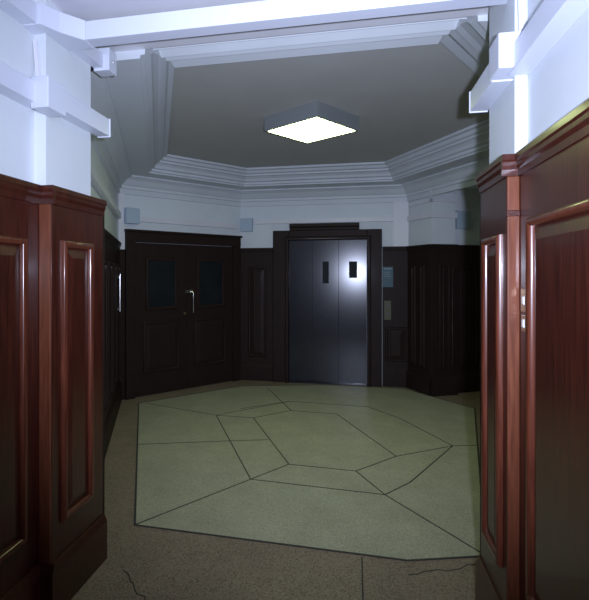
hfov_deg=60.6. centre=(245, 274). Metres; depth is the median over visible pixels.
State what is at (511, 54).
crown molding
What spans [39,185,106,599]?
panelling
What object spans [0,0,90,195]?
wall
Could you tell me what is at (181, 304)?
door
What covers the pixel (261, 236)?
wall
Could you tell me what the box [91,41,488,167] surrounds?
ceiling
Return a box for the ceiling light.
[264,101,358,142]
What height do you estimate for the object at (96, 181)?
0.075 m
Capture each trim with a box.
[117,193,124,248]
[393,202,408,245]
[408,190,479,219]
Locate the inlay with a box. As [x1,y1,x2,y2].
[134,385,479,560]
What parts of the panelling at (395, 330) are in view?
cap rail, panel moulding, raised panel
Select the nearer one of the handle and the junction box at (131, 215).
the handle
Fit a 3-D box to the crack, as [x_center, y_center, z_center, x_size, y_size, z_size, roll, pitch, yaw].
[0.367,1.599,2.368,1.998,0.002,0.860,0,0,-5]
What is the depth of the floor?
2.74 m
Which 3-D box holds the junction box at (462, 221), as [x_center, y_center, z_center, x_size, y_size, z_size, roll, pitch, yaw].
[2.930,-0.740,6.784,0.200,0.240,0.085,0,0,-15]
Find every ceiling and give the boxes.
[49,0,488,51]
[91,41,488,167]
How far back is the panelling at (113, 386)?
5.14 m
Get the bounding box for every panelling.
[0,174,40,599]
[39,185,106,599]
[105,229,121,456]
[241,248,272,380]
[382,246,407,386]
[406,244,429,395]
[430,244,457,396]
[475,154,519,599]
[515,99,588,599]
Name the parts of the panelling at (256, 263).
panel moulding, cap rail, raised panel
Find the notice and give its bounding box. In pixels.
[383,267,392,286]
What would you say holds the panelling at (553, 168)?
attached to the wall at (532, 103)
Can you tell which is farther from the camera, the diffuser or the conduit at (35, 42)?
the diffuser
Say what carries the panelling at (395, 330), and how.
attached to the wall at (261, 236)
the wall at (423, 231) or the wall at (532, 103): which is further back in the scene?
the wall at (423, 231)
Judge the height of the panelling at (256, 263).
2.000 m
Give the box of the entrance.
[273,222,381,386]
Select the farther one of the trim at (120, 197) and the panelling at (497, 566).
the trim at (120, 197)
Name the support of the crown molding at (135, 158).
attached to the wall at (148, 206)
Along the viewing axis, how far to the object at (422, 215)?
6.82 m
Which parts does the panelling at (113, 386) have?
raised panel, panel moulding, raised panel, panel moulding, cap rail, raised panel, panel moulding, raised panel, panel moulding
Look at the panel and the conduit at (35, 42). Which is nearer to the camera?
the conduit at (35, 42)
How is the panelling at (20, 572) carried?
attached to the wall at (36, 147)
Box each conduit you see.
[33,39,40,75]
[517,0,523,30]
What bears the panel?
attached to the panelling at (395, 330)
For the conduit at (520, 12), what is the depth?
1.97 m
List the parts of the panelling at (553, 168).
cap rail, panel moulding, raised panel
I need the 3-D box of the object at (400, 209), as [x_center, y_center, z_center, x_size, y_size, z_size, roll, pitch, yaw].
[2.204,-0.715,7.122,0.210,0.630,0.050,0,0,12]
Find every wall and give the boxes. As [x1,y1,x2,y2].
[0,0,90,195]
[91,141,116,238]
[125,194,239,392]
[240,203,392,247]
[409,195,439,245]
[440,188,479,244]
[489,0,588,164]
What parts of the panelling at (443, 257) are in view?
raised panel, panel moulding, cap rail, raised panel, panel moulding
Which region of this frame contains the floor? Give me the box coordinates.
[71,380,479,599]
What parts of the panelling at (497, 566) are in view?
cap rail, raised panel, panel moulding, cap rail, corner post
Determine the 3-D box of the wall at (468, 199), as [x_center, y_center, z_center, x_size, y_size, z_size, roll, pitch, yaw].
[3.792,0.160,5.878,1.980,2.880,2.520,0,0,-15]
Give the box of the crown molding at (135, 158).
[91,15,488,206]
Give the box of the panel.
[384,301,390,319]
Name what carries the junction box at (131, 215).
attached to the wall at (148, 206)
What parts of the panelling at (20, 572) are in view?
raised panel, panel moulding, cap rail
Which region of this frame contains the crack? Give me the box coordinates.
[122,557,474,599]
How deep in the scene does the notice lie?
7.15 m
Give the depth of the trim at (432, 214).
6.62 m
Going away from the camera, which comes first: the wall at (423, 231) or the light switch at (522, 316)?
the light switch at (522, 316)
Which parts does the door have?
raised panel, panel moulding, glass pane, handle, raised panel, panel moulding, glass pane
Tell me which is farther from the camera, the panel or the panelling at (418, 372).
the panel
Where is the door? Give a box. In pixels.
[120,229,242,399]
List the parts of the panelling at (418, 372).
raised panel, panel moulding, cap rail, panel moulding, raised panel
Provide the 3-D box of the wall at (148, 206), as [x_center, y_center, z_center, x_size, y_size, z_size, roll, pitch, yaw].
[-0.897,0.070,7.046,2.007,3.060,0.120,0,0,-39]
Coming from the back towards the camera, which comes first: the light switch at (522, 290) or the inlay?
the inlay
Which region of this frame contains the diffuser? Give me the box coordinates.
[268,117,354,142]
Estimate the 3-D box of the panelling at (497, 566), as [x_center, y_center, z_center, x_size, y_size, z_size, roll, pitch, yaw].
[1.167,0.562,2.276,0.263,2.075,0.668,0,0,39]
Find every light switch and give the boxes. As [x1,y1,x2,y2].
[521,289,524,311]
[521,315,524,331]
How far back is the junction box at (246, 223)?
7.53 m
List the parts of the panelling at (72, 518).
corner post, cap rail, panel moulding, raised panel, cap rail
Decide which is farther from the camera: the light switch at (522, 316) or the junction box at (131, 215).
the junction box at (131, 215)
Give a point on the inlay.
(382, 472)
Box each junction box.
[124,207,139,223]
[241,218,252,231]
[455,211,469,228]
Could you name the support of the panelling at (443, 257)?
attached to the wall at (423, 231)
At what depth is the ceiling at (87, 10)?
2.52 m

